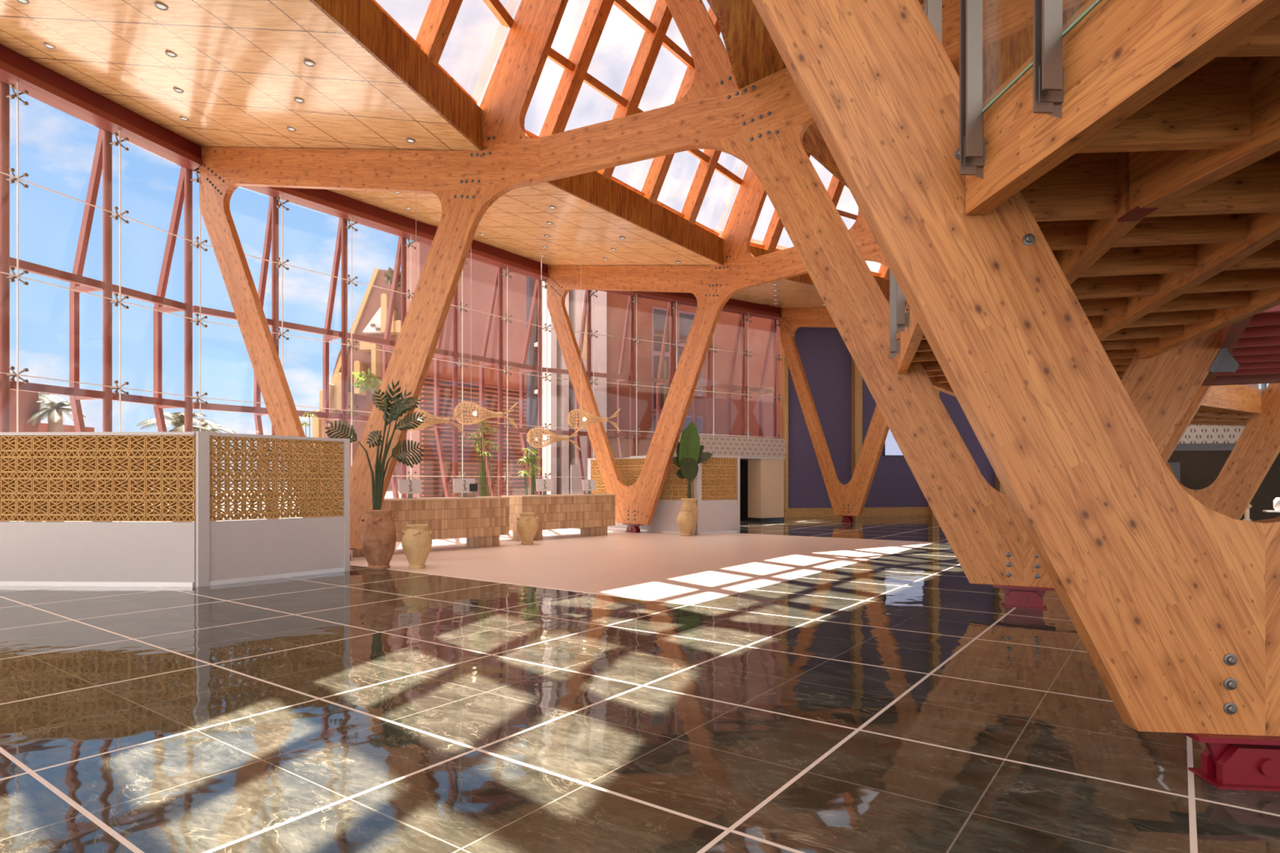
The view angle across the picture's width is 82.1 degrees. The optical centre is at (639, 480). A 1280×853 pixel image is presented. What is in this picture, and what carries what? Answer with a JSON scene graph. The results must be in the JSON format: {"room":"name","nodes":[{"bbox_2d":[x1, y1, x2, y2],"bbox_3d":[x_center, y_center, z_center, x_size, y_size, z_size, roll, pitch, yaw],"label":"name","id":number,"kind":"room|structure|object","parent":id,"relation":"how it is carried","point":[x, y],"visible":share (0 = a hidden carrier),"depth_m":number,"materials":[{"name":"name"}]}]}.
{"room":"hotel lobby","nodes":[
{"label":"hotel lobby","id":0,"kind":"room"},
{"bbox_2d":[0,0,906,307],"bbox_3d":[-0.687,-6.357,17.127,16.472,1.715,29.170,0,0,16],"label":"ceiling","id":1,"kind":"structure","parent":0,"point":[239,68],"depth_m":11.82,"materials":[{"name":"brown wood"}]},
{"bbox_2d":[0,44,201,159],"bbox_3d":[-10.915,-7.135,10.545,0.380,0.730,10.741,0,0,16],"label":"trim","id":2,"kind":"structure","parent":1,"relation":"attached to","point":[7,55],"depth_m":13.33,"materials":[{"name":"red metal"}]},
{"bbox_2d":[309,0,483,151],"bbox_3d":[-3.747,-5.820,8.433,0.055,0.660,8.058,0,0,16],"label":"trim","id":3,"kind":"structure","parent":1,"relation":"attached to","point":[364,21],"depth_m":10.12,"materials":[{"name":"brown wood"}]},
{"bbox_2d":[288,187,547,273],"bbox_3d":[-6.257,-7.135,19.958,0.380,0.730,10.741,0,0,36],"label":"trim","id":4,"kind":"structure","parent":1,"relation":"attached to","point":[325,194],"depth_m":19.50,"materials":[{"name":"red metal"}]},
{"bbox_2d":[408,407,465,435],"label":"wicker lamp","id":5,"kind":"object","parent":1,"relation":"hanging from","point":[437,420],"depth_m":16.08,"materials":[{"name":"brown wicker"}]},
{"bbox_2d":[453,401,517,429],"bbox_3d":[-3.713,-3.833,17.778,1.576,5.134,0.558,0,0,-28],"label":"wicker lamp","id":6,"kind":"object","parent":1,"relation":"hanging from","point":[491,414],"visible":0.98,"depth_m":17.64,"materials":[{"name":"brown wicker"}]},
{"bbox_2d":[526,237,581,450],"bbox_3d":[-2.256,-3.595,19.384,1.536,5.610,0.538,0,0,-30],"label":"wicker lamp","id":7,"kind":"object","parent":1,"relation":"hanging from","point":[553,436],"visible":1,"depth_m":19.20,"materials":[{"name":"brown wicker"}]},
{"bbox_2d":[566,408,620,431],"bbox_3d":[-1.293,-3.893,20.603,1.506,5.015,0.571,0,0,-3],"label":"wicker lamp","id":8,"kind":"object","parent":1,"relation":"hanging from","point":[598,419],"visible":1,"depth_m":20.61,"materials":[{"name":"brown wicker"}]},
{"bbox_2d":[528,135,723,265],"bbox_3d":[-0.230,-5.820,15.540,0.058,0.660,8.058,0,0,36],"label":"trim","id":9,"kind":"structure","parent":1,"relation":"attached to","point":[610,196],"depth_m":15.85,"materials":[{"name":"brown wood"}]},
{"bbox_2d":[749,245,906,304],"bbox_3d":[5.489,-5.820,21.032,8.058,0.660,0.051,0,0,-34],"label":"trim","id":10,"kind":"structure","parent":1,"relation":"attached to","point":[884,284],"depth_m":20.45,"materials":[{"name":"brown wood"}]},
{"bbox_2d":[0,515,1279,852],"bbox_3d":[10.137,1.547,9.372,52.275,0.106,46.744,0,0,0],"label":"floor","id":11,"kind":"structure","parent":0,"point":[893,703],"depth_m":4.72,"materials":[{"name":"black stone"}]},
{"bbox_2d":[0,431,350,586],"bbox_3d":[-8.053,0.403,10.724,6.984,2.194,1.571,0,0,-14],"label":"lattice screen","id":12,"kind":"object","parent":11,"relation":"on","point":[62,496],"visible":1,"depth_m":10.47,"materials":[{"name":"white paint"}]},
{"bbox_2d":[360,508,396,569],"bbox_3d":[-4.450,0.995,12.520,0.570,1.010,0.570,0,0,0],"label":"clay jar","id":13,"kind":"object","parent":11,"relation":"on","point":[378,538],"visible":0.98,"depth_m":12.33,"materials":[{"name":"ceramic"}]},
{"bbox_2d":[324,379,426,510],"bbox_3d":[-4.465,-0.512,12.558,1.654,2.464,0.514,0,0,-5],"label":"potted plant","id":14,"kind":"object","parent":13,"relation":"on","point":[380,470],"visible":0.95,"depth_m":12.47,"materials":[{"name":"plant"}]},
{"bbox_2d":[401,524,432,568],"bbox_3d":[-3.810,1.124,12.550,0.510,0.740,0.510,0,0,0],"label":"clay jar","id":15,"kind":"object","parent":11,"relation":"on","point":[416,540],"visible":1,"depth_m":12.39,"materials":[{"name":"ceramic"}]},
{"bbox_2d":[350,496,510,557],"bbox_3d":[-4.604,0.934,15.741,0.865,1.119,3.799,0,0,44],"label":"reception desk","id":16,"kind":"object","parent":11,"relation":"on","point":[481,520],"visible":0.57,"depth_m":15.82,"materials":[{"name":"beige tile"}]},
{"bbox_2d":[398,479,422,498],"bbox_3d":[-4.846,0.175,15.496,0.480,0.400,0.200,0,0,-37],"label":"monitor","id":17,"kind":"object","parent":16,"relation":"on","point":[409,486],"visible":1,"depth_m":15.48,"materials":[{"name":"white paint"}]},
{"bbox_2d":[383,496,510,501],"bbox_3d":[-4.604,0.393,15.741,0.865,0.035,3.799,0,0,44],"label":"countertop","id":18,"kind":"structure","parent":16,"relation":"on","point":[475,497],"depth_m":15.70,"materials":[{"name":"beige paint"}]},
{"bbox_2d":[453,478,475,497],"bbox_3d":[-3.925,0.165,16.443,0.500,0.420,0.200,0,0,-36],"label":"monitor","id":19,"kind":"object","parent":16,"relation":"on","point":[460,485],"visible":0.99,"depth_m":16.41,"materials":[{"name":"white paint"}]},
{"bbox_2d":[467,419,501,496],"bbox_3d":[-4.061,-0.050,19.180,1.036,3.087,0.907,0,0,23],"label":"plant","id":20,"kind":"object","parent":11,"relation":"on","point":[482,479],"visible":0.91,"depth_m":19.14,"materials":[{"name":"green plant"}]},
{"bbox_2d":[515,512,537,545],"bbox_3d":[-2.640,1.124,17.200,0.510,0.740,0.510,0,0,0],"label":"clay jar","id":21,"kind":"object","parent":11,"relation":"on","point":[526,526],"visible":1,"depth_m":17.04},
{"bbox_2d":[515,448,541,494],"bbox_3d":[-3.116,0.283,20.773,0.878,2.422,1.117,0,0,0],"label":"plant","id":22,"kind":"object","parent":11,"relation":"on","point":[532,458],"visible":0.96,"depth_m":20.73,"materials":[{"name":"green plant"}]},
{"bbox_2d":[501,493,616,540],"bbox_3d":[-2.079,0.934,19.367,0.865,1.119,3.177,0,0,44],"label":"reception desk","id":23,"kind":"object","parent":11,"relation":"on","point":[591,513],"visible":0.82,"depth_m":18.96,"materials":[{"name":"beige wood"}]},
{"bbox_2d":[535,479,553,495],"bbox_3d":[-2.463,0.165,18.977,0.460,0.420,0.200,0,0,-34],"label":"monitor","id":24,"kind":"object","parent":23,"relation":"on","point":[544,486],"visible":1,"depth_m":18.96,"materials":[{"name":"white paint"}]},
{"bbox_2d":[501,493,616,497],"bbox_3d":[-2.079,0.393,19.367,0.865,0.035,3.177,0,0,44],"label":"countertop","id":25,"kind":"structure","parent":23,"relation":"on","point":[571,495],"depth_m":19.01,"materials":[{"name":"beige paint"}]},
{"bbox_2d":[582,480,596,494],"bbox_3d":[-1.382,0.175,20.083,0.400,0.400,0.200,0,0,-33],"label":"monitor","id":26,"kind":"object","parent":23,"relation":"on","point":[588,485],"visible":1,"depth_m":20.07,"materials":[{"name":"white paint"}]},
{"bbox_2d":[587,455,740,534],"bbox_3d":[0.351,0.398,21.620,4.955,2.204,1.512,0,0,24],"label":"lattice screen","id":27,"kind":"object","parent":11,"relation":"on","point":[718,478],"visible":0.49,"depth_m":20.91,"materials":[{"name":"white paint"}]},
{"bbox_2d":[676,508,694,536],"bbox_3d":[1.240,1.131,19.920,0.500,0.725,0.500,0,0,0],"label":"clay jar","id":28,"kind":"object","parent":11,"relation":"on","point":[685,518],"visible":1,"depth_m":19.76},
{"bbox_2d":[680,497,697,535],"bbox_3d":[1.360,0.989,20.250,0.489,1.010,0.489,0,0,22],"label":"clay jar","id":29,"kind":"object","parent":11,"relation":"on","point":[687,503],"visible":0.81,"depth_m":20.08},
{"bbox_2d":[671,421,712,497],"bbox_3d":[1.397,-0.460,20.151,1.099,2.319,0.491,0,0,-20],"label":"leaf plant","id":30,"kind":"object","parent":29,"relation":"in","point":[689,451],"visible":0.94,"depth_m":19.99,"materials":[{"name":"plant"}]},
{"bbox_2d":[629,434,785,521],"bbox_3d":[2.554,-0.035,26.821,5.760,3.070,1.900,0,0,-34],"label":"entrance portal","id":31,"kind":"object","parent":11,"relation":"on","point":[762,459],"visible":0.43,"depth_m":27.21,"materials":[{"name":"white paint"}]},
{"bbox_2d":[199,0,1221,609],"bbox_3d":[-0.230,-4.300,11.116,20.240,11.600,0.240,0,0,26],"label":"truss","id":32,"kind":"object","parent":11,"relation":"on","point":[763,123],"visible":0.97,"depth_m":10.56,"materials":[{"name":"wood"}]},
{"bbox_2d":[0,60,202,170],"bbox_3d":[-10.925,-6.705,10.547,0.460,0.130,10.741,0,0,16],"label":"beam","id":33,"kind":"structure","parent":32,"relation":"attached to","point":[37,89],"depth_m":13.43,"materials":[{"name":"red metal"}]},
{"bbox_2d":[372,0,514,103],"bbox_3d":[-2.824,-8.203,8.161,2.660,4.654,8.325,0,0,16],"label":"skylight","id":34,"kind":"object","parent":32,"relation":"attached to","point":[436,27],"visible":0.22,"depth_m":10.62,"materials":[{"name":"brown wood"}]},
{"bbox_2d":[920,348,1136,396],"bbox_3d":[6.046,-1.597,10.939,2.612,0.495,5.779,0,0,36],"label":"deck","id":35,"kind":"object","parent":32,"relation":"attached to","point":[1120,359],"visible":0.06,"depth_m":9.33,"materials":[{"name":"wood"}]},
{"bbox_2d":[897,150,1279,373],"bbox_3d":[3.717,-1.595,6.234,2.612,0.499,5.779,0,0,16],"label":"deck","id":36,"kind":"object","parent":32,"relation":"attached to","point":[1151,282],"visible":0.44,"depth_m":4.66,"materials":[{"name":"brown wood"}]},
{"bbox_2d":[889,0,942,357],"bbox_3d":[2.383,-2.217,6.490,0.138,1.514,5.050,0,0,16],"label":"glass balustrade","id":37,"kind":"object","parent":36,"relation":"attached to","point":[899,318],"visible":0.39,"depth_m":7.24,"materials":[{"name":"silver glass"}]},
{"bbox_2d":[1200,304,1279,386],"bbox_3d":[7.379,-1.591,7.339,2.774,0.874,8.318,0,0,35],"label":"staircase","id":38,"kind":"structure","parent":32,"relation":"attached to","point":[1249,353],"depth_m":7.89,"materials":[{"name":"red paint"}]},
{"bbox_2d":[781,343,788,517],"bbox_3d":[5.920,-2.700,30.036,0.160,8.400,0.300,0,0,-14],"label":"timber post","id":39,"kind":"object","parent":11,"relation":"on","point":[784,366],"visible":0.79,"depth_m":29.90,"materials":[{"name":"wood"}]},
{"bbox_2d":[851,356,862,516],"bbox_3d":[9.101,-2.700,30.835,0.340,8.400,0.300,0,0,-14],"label":"timber post","id":40,"kind":"object","parent":11,"relation":"on","point":[856,377],"visible":0.5,"depth_m":30.70,"materials":[{"name":"wood"}]},
{"bbox_2d":[546,165,1211,533],"bbox_3d":[3.988,-4.300,16.871,0.240,11.600,20.240,0,0,-44],"label":"truss","id":41,"kind":"object","parent":11,"relation":"on","point":[713,286],"visible":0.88,"depth_m":19.88,"materials":[{"name":"wood"}]},
{"bbox_2d":[192,167,548,280],"bbox_3d":[-6.265,-6.705,19.964,0.460,0.130,10.741,0,0,36],"label":"trim","id":42,"kind":"structure","parent":41,"relation":"attached to","point":[295,197],"depth_m":18.96,"materials":[{"name":"red metal"}]},
{"bbox_2d":[524,0,742,235],"bbox_3d":[0.546,-8.203,14.971,2.660,4.654,8.325,0,0,36],"label":"skylight","id":43,"kind":"object","parent":41,"relation":"attached to","point":[575,68],"visible":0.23,"depth_m":14.20,"materials":[{"name":"brown wood"}]},
{"bbox_2d":[750,149,889,279],"bbox_3d":[6.026,-8.203,20.233,8.325,4.654,2.660,0,0,-34],"label":"skylight","id":44,"kind":"object","parent":41,"relation":"attached to","point":[775,227],"visible":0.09,"depth_m":19.71,"materials":[{"name":"brown wood"}]},
{"bbox_2d":[751,0,1279,791],"bbox_3d":[-2.246,-4.300,4.276,20.240,11.600,0.240,0,0,7],"label":"truss","id":45,"kind":"object","parent":11,"relation":"on","point":[1173,600],"visible":0.84,"depth_m":3.71,"materials":[{"name":"wood"}]},
{"bbox_2d":[965,0,1279,214],"bbox_3d":[3.123,-1.597,1.018,2.612,0.495,5.779,0,0,-3],"label":"deck","id":46,"kind":"object","parent":45,"relation":"attached to","point":[1190,89],"visible":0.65,"depth_m":3.02,"materials":[{"name":"wood"}]},
{"bbox_2d":[959,0,1102,179],"bbox_3d":[1.668,-2.217,2.693,0.138,1.514,1.930,0,0,-3],"label":"glass balustrade","id":47,"kind":"object","parent":46,"relation":"attached to","point":[1048,34],"visible":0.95,"depth_m":3.48,"materials":[{"name":"silver metal"}]},
{"bbox_2d":[780,307,1279,522],"bbox_3d":[9.909,-4.300,20.853,0.240,11.600,20.240,0,0,-24],"label":"truss","id":48,"kind":"object","parent":11,"relation":"on","point":[1257,447],"visible":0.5,"depth_m":24.93,"materials":[{"name":"wood"}]},
{"bbox_2d":[542,279,781,319],"bbox_3d":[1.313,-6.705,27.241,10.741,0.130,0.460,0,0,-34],"label":"trim","id":49,"kind":"structure","parent":48,"relation":"attached to","point":[647,295],"depth_m":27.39,"materials":[{"name":"red metal"}]},
{"bbox_2d":[1189,389,1266,426],"bbox_3d":[14.628,-1.597,16.711,5.779,0.495,2.612,0,0,-14],"label":"deck","id":50,"kind":"object","parent":48,"relation":"attached to","point":[1227,418],"visible":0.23,"depth_m":16.70,"materials":[{"name":"wood"}]},
{"bbox_2d":[1195,384,1262,417],"bbox_3d":[9.832,-1.597,14.575,5.779,0.495,2.612,0,0,-34],"label":"deck","id":51,"kind":"object","parent":48,"relation":"attached to","point":[1236,397],"visible":0.16,"depth_m":14.14,"materials":[{"name":"wood"}]},
{"bbox_2d":[1167,424,1279,520],"bbox_3d":[16.895,-0.050,19.625,10.469,3.100,1.740,0,0,7],"label":"bar","id":52,"kind":"object","parent":11,"relation":"on","point":[1202,452],"visible":0.06,"depth_m":20.35,"materials":[{"name":"metal"}]},
{"bbox_3d":[-6.217,1.480,19.928,6.372,0.080,8.641,0,0,0],"label":"trim","id":53,"kind":"structure","parent":11,"relation":"on","visible":0},
{"bbox_2d":[200,210,282,431],"bbox_3d":[-8.835,-2.600,16.346,0.033,8.200,1.780,0,0,36],"label":"window","id":54,"kind":"structure","parent":53,"relation":"on","point":[200,211],"depth_m":15.62,"materials":[{"name":"silver metal"}]},
{"bbox_2d":[281,194,351,493],"bbox_3d":[-7.786,-2.600,17.776,0.033,8.200,1.780,0,0,36],"label":"window","id":55,"kind":"structure","parent":53,"relation":"on","point":[282,194],"depth_m":17.06,"materials":[{"name":"silver metal"}]},
{"bbox_2d":[351,216,411,476],"bbox_3d":[-6.738,-2.600,19.206,0.033,8.200,1.780,0,0,36],"label":"window","id":56,"kind":"structure","parent":53,"relation":"on","point":[351,216],"depth_m":18.48,"materials":[{"name":"silver metal"}]},
{"bbox_2d":[410,235,462,479],"bbox_3d":[-5.689,-2.600,20.636,0.033,8.200,1.780,0,0,36],"label":"window","id":57,"kind":"structure","parent":53,"relation":"on","point":[411,236],"depth_m":19.99,"materials":[{"name":"silver glass"}]},
{"bbox_2d":[462,270,507,478],"bbox_3d":[-4.641,-2.600,22.067,0.033,8.200,1.780,0,0,36],"label":"window","id":58,"kind":"structure","parent":53,"relation":"on","point":[462,270],"depth_m":21.34,"materials":[{"name":"silver glass"}]},
{"bbox_2d":[506,266,546,495],"bbox_3d":[-3.593,-2.600,23.497,0.033,8.200,1.780,0,0,36],"label":"window","id":59,"kind":"structure","parent":53,"relation":"on","point":[507,266],"depth_m":22.78,"materials":[{"name":"clear glass"}]},
{"bbox_3d":[1.346,1.480,27.191,8.886,0.080,6.022,0,0,0],"label":"trim","id":60,"kind":"structure","parent":11,"relation":"on","visible":0},
{"bbox_2d":[546,306,593,494],"bbox_3d":[-2.332,-2.600,24.709,1.780,8.200,0.033,0,0,-34],"label":"window","id":61,"kind":"structure","parent":60,"relation":"on","point":[547,306],"depth_m":24.20,"materials":[{"name":"clear glass"}]},
{"bbox_2d":[593,289,636,457],"bbox_3d":[-0.861,-2.600,25.699,1.780,8.200,0.033,0,0,-34],"label":"window","id":62,"kind":"structure","parent":60,"relation":"on","point":[593,290],"depth_m":25.19,"materials":[{"name":"clear glass"}]},
{"bbox_2d":[635,294,674,456],"bbox_3d":[0.611,-2.600,26.689,1.780,8.200,0.033,0,0,-34],"label":"window","id":63,"kind":"structure","parent":60,"relation":"on","point":[636,295],"depth_m":26.20,"materials":[{"name":"clear glass"}]},
{"bbox_2d":[747,313,780,437],"bbox_3d":[5.025,-2.600,29.658,1.780,8.200,0.033,0,0,-34],"label":"window","id":64,"kind":"structure","parent":60,"relation":"on","point":[748,313],"depth_m":29.15,"materials":[{"name":"clear glass"}]},
{"bbox_3d":[-10.867,1.480,10.531,3.103,0.080,10.236,0,0,0],"label":"trim","id":65,"kind":"structure","parent":11,"relation":"on","visible":0},
{"bbox_2d":[16,81,120,431],"bbox_3d":[-10.111,-2.600,13.076,0.033,8.200,1.780,0,0,16],"label":"window","id":66,"kind":"structure","parent":65,"relation":"on","point":[17,82],"depth_m":12.23,"materials":[{"name":"clear glass"}]},
{"bbox_2d":[119,129,200,511],"bbox_3d":[-9.610,-2.600,14.777,0.033,8.200,1.780,0,0,16],"label":"window","id":67,"kind":"structure","parent":65,"relation":"on","point":[120,388],"depth_m":13.92,"materials":[{"name":"clear glass"}]},
{"bbox_2d":[788,327,995,508],"bbox_3d":[11.024,-2.800,31.576,10.391,8.600,0.200,0,0,-14],"label":"wall","id":68,"kind":"structure","parent":0,"point":[825,357],"depth_m":30.76,"materials":[{"name":"paint"}]},
{"bbox_2d":[788,506,928,516],"bbox_3d":[10.944,1.320,31.421,10.621,0.360,0.061,0,0,-14],"label":"baseboard","id":69,"kind":"structure","parent":68,"relation":"attached to","point":[886,511],"depth_m":31.11,"materials":[{"name":"wood"}]},
{"bbox_2d":[883,428,903,456],"bbox_3d":[11.309,-1.650,31.487,1.900,1.200,0.090,0,0,-14],"label":"wall display","id":70,"kind":"object","parent":68,"relation":"attached to","point":[891,448],"visible":0.18,"depth_m":31.28,"materials":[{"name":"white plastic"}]},
{"bbox_2d":[715,0,1088,183],"bbox_3d":[5.932,-6.320,8.766,9.487,1.720,12.605,0,0,16],"label":"ceiling","id":71,"kind":"structure","parent":0,"point":[756,56],"depth_m":9.94,"materials":[{"name":"brown wood"}]},
{"bbox_2d":[711,0,742,88],"bbox_3d":[0.495,-5.655,7.183,0.051,0.390,6.495,0,0,16],"label":"trim","id":72,"kind":"structure","parent":71,"relation":"attached to","point":[714,2],"depth_m":9.15,"materials":[{"name":"brown wood"}]},
{"bbox_2d":[802,144,848,188],"bbox_3d":[3.337,-5.655,12.925,0.052,0.390,6.495,0,0,36],"label":"trim","id":73,"kind":"structure","parent":71,"relation":"attached to","point":[804,147],"depth_m":12.76,"materials":[{"name":"brown wood"}]},
{"label":"outside","id":74,"kind":"structure","parent":0,"visible":0},
{"bbox_2d":[39,422,94,431],"bbox_3d":[-21.289,-0.815,27.000,0.996,2.491,2.000,0,0,0],"label":"wall","id":75,"kind":"structure","parent":74,"point":[43,427],"depth_m":26.60,"materials":[{"name":"concrete"}]},
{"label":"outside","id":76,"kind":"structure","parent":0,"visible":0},
{"bbox_2d":[9,389,39,431],"bbox_3d":[-21.376,-1.463,24.600,1.568,3.721,1.200,0,0,0],"label":"wall","id":77,"kind":"structure","parent":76,"point":[28,401],"depth_m":24.61,"materials":[{"name":"concrete"}]},
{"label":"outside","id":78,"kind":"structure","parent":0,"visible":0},
{"bbox_2d":[135,488,400,521],"bbox_3d":[0.000,1.640,70.000,240.000,0.040,180.000,0,0,0],"label":"ground","id":79,"kind":"structure","parent":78,"point":[388,494],"depth_m":56.62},
{"bbox_2d":[0,82,28,431],"bbox_3d":[-10.925,-2.650,12.396,1.285,8.300,0.270,0,0,16],"label":"post","id":80,"kind":"object","parent":79,"relation":"on","point":[5,96],"visible":0.74,"depth_m":12.26,"materials":[{"name":"red metal"}]},
{"bbox_2d":[22,400,85,431],"bbox_3d":[-20.349,-0.577,25.335,1.703,4.367,1.876,0,0,0],"label":"palm tree","id":81,"kind":"object","parent":79,"relation":"on","point":[55,415],"visible":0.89,"depth_m":25.22,"materials":[{"name":"green plant"}]},
{"bbox_2d":[38,392,73,422],"bbox_3d":[-22.309,-0.901,27.029,2.417,5.014,2.211,0,0,0],"label":"building","id":82,"kind":"structure","parent":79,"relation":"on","point":[41,397],"depth_m":27.05,"materials":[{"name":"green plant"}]},
{"bbox_2d":[69,128,128,431],"bbox_3d":[-10.424,-2.650,14.097,1.285,8.300,0.270,0,0,16],"label":"post","id":83,"kind":"object","parent":79,"relation":"on","point":[103,152],"visible":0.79,"depth_m":14.02,"materials":[{"name":"red metal"}]},
{"bbox_2d":[9,257,186,311],"bbox_3d":[-11.203,-3.700,10.629,0.120,0.140,10.641,0,0,16],"label":"transom","id":84,"kind":"object","parent":83,"relation":"attached to","point":[23,265],"visible":1,"depth_m":13.68,"materials":[{"name":"red metal"}]},
{"bbox_2d":[9,381,186,408],"bbox_3d":[-11.203,-1.620,10.629,0.120,0.140,10.641,0,0,16],"label":"transom","id":85,"kind":"object","parent":83,"relation":"attached to","point":[29,387],"visible":1,"depth_m":13.68,"materials":[{"name":"red metal"}]},
{"bbox_2d":[153,166,207,511],"bbox_3d":[-9.923,-2.650,15.798,1.285,8.300,0.270,0,0,16],"label":"post","id":86,"kind":"object","parent":79,"relation":"on","point":[184,187],"visible":0.73,"depth_m":15.71,"materials":[{"name":"red metal"}]},
{"bbox_2d":[136,412,231,511],"bbox_3d":[-14.922,-0.313,24.146,2.834,3.842,2.719,0,0,41],"label":"palm tree","id":87,"kind":"object","parent":79,"relation":"on","point":[179,420],"visible":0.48,"depth_m":23.79,"materials":[{"name":"green plant"}]},
{"bbox_2d":[192,421,237,521],"bbox_3d":[-15.931,-0.305,27.032,2.163,3.825,1.956,0,0,-27],"label":"palm tree","id":88,"kind":"object","parent":79,"relation":"on","point":[211,427],"visible":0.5,"depth_m":26.92,"materials":[{"name":"green plant"}]},
{"bbox_2d":[253,195,288,519],"bbox_3d":[-8.784,-2.650,17.412,1.285,8.300,0.270,0,0,36],"label":"post","id":89,"kind":"object","parent":79,"relation":"on","point":[272,232],"visible":0.54,"depth_m":17.23,"materials":[{"name":"red metal"}]},
{"bbox_2d":[322,217,357,488],"bbox_3d":[-7.735,-2.650,18.842,1.285,8.300,0.270,0,0,36],"label":"post","id":90,"kind":"object","parent":79,"relation":"on","point":[341,244],"visible":0.79,"depth_m":18.68,"materials":[{"name":"red metal"}]},
{"bbox_2d":[312,267,400,491],"bbox_3d":[-15.928,-7.214,49.250,7.814,15.790,11.500,0,0,0],"label":"stepped building","id":91,"kind":"structure","parent":79,"relation":"on","point":[371,318],"depth_m":45.96,"materials":[{"name":"stone"}]},
{"bbox_2d":[351,368,382,394],"bbox_3d":[-15.874,-5.775,43.060,1.713,1.541,2.054,0,0,0],"label":"shrub","id":92,"kind":"object","parent":91,"relation":"on","point":[362,380],"visible":0.97,"depth_m":42.81,"materials":[{"name":"green plant"}]},
{"bbox_2d":[383,266,400,288],"bbox_3d":[-14.996,-12.370,45.036,1.337,1.287,1.381,0,0,0],"label":"shrub","id":93,"kind":"object","parent":91,"relation":"on","point":[388,278],"visible":0.32,"depth_m":44.76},
{"bbox_2d":[382,236,416,497],"bbox_3d":[-6.687,-2.650,20.272,1.285,8.300,0.270,0,0,36],"label":"post","id":94,"kind":"object","parent":79,"relation":"on","point":[401,255],"visible":0.51,"depth_m":20.22,"materials":[{"name":"red metal"}]},
{"bbox_2d":[192,402,537,434],"bbox_3d":[-6.499,-1.620,20.135,0.120,0.140,10.641,0,0,36],"label":"transom","id":95,"kind":"object","parent":94,"relation":"attached to","point":[211,406],"visible":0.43,"depth_m":18.14,"materials":[{"name":"red metal"}]},
{"bbox_2d":[192,305,538,371],"bbox_3d":[-6.499,-3.700,20.135,0.120,0.140,10.641,0,0,36],"label":"transom","id":96,"kind":"object","parent":94,"relation":"attached to","point":[196,309],"visible":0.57,"depth_m":18.80,"materials":[{"name":"red metal"}]},
{"bbox_2d":[433,262,466,497],"bbox_3d":[-5.638,-2.650,21.702,1.285,8.300,0.270,0,0,36],"label":"post","id":97,"kind":"object","parent":79,"relation":"on","point":[455,300],"visible":0.62,"depth_m":21.53,"materials":[{"name":"red metal"}]},
{"bbox_2d":[406,241,526,497],"bbox_3d":[-8.183,-4.950,39.172,1.300,13.100,9.266,0,0,35],"label":"building","id":98,"kind":"structure","parent":79,"relation":"on","point":[477,276],"depth_m":37.80,"materials":[{"name":"concrete"}]},
{"bbox_2d":[479,266,511,497],"bbox_3d":[-4.590,-2.650,23.133,1.285,8.300,0.270,0,0,36],"label":"post","id":99,"kind":"object","parent":79,"relation":"on","point":[498,277],"visible":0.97,"depth_m":22.96,"materials":[{"name":"red metal"}]},
{"bbox_2d":[519,279,551,494],"bbox_3d":[-3.541,-2.650,24.563,1.285,8.300,0.270,0,0,36],"label":"post","id":100,"kind":"object","parent":79,"relation":"on","point":[537,289],"visible":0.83,"depth_m":24.51,"materials":[{"name":"red metal"}]},
{"bbox_2d":[574,289,597,493],"bbox_3d":[-1.922,-2.650,25.695,0.270,8.300,1.285,0,0,-34],"label":"post","id":101,"kind":"object","parent":79,"relation":"on","point":[587,302],"visible":0.55,"depth_m":25.51,"materials":[{"name":"red metal"}]},
{"bbox_2d":[617,295,640,479],"bbox_3d":[-0.451,-2.650,26.684,0.270,8.300,1.285,0,0,-34],"label":"post","id":102,"kind":"object","parent":79,"relation":"on","point":[629,310],"visible":0.78,"depth_m":26.43,"materials":[{"name":"red metal"}]},
{"bbox_2d":[526,228,789,500],"bbox_3d":[2.275,-4.950,32.805,14.764,13.100,2.700,0,0,-34],"label":"building","id":103,"kind":"structure","parent":79,"relation":"on","point":[610,308],"depth_m":31.18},
{"bbox_2d":[656,302,679,425],"bbox_3d":[1.021,-2.650,27.674,0.270,8.300,1.285,0,0,-34],"label":"post","id":104,"kind":"object","parent":79,"relation":"on","point":[669,313],"visible":0.4,"depth_m":27.61,"materials":[{"name":"red metal"}]},
{"bbox_2d":[542,430,653,438],"bbox_3d":[1.151,-1.620,27.482,10.641,0.140,0.120,0,0,-34],"label":"transom","id":105,"kind":"object","parent":104,"relation":"attached to","point":[556,432],"visible":0.21,"depth_m":25.93,"materials":[{"name":"red metal"}]},
{"bbox_2d":[542,367,773,393],"bbox_3d":[1.151,-3.700,27.482,10.641,0.140,0.120,0,0,-34],"label":"transom","id":106,"kind":"object","parent":104,"relation":"attached to","point":[544,369],"visible":0.86,"depth_m":26.89,"materials":[{"name":"red metal"}]},
{"bbox_2d":[693,345,717,435],"bbox_3d":[2.492,-2.650,28.664,0.270,8.300,1.285,0,0,-34],"label":"post","id":107,"kind":"object","parent":79,"relation":"on","point":[708,356],"visible":0.43,"depth_m":28.39,"materials":[{"name":"red metal"}]},
{"bbox_2d":[726,314,751,437],"bbox_3d":[3.964,-2.650,29.654,0.270,8.300,1.285,0,0,-34],"label":"post","id":108,"kind":"object","parent":79,"relation":"on","point":[740,326],"visible":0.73,"depth_m":29.49,"materials":[{"name":"red metal"}]},
{"bbox_2d":[758,319,781,438],"bbox_3d":[5.435,-2.650,30.643,0.270,8.300,1.285,0,0,-34],"label":"post","id":109,"kind":"object","parent":79,"relation":"on","point":[773,329],"visible":0.71,"depth_m":30.39,"materials":[{"name":"red metal"}]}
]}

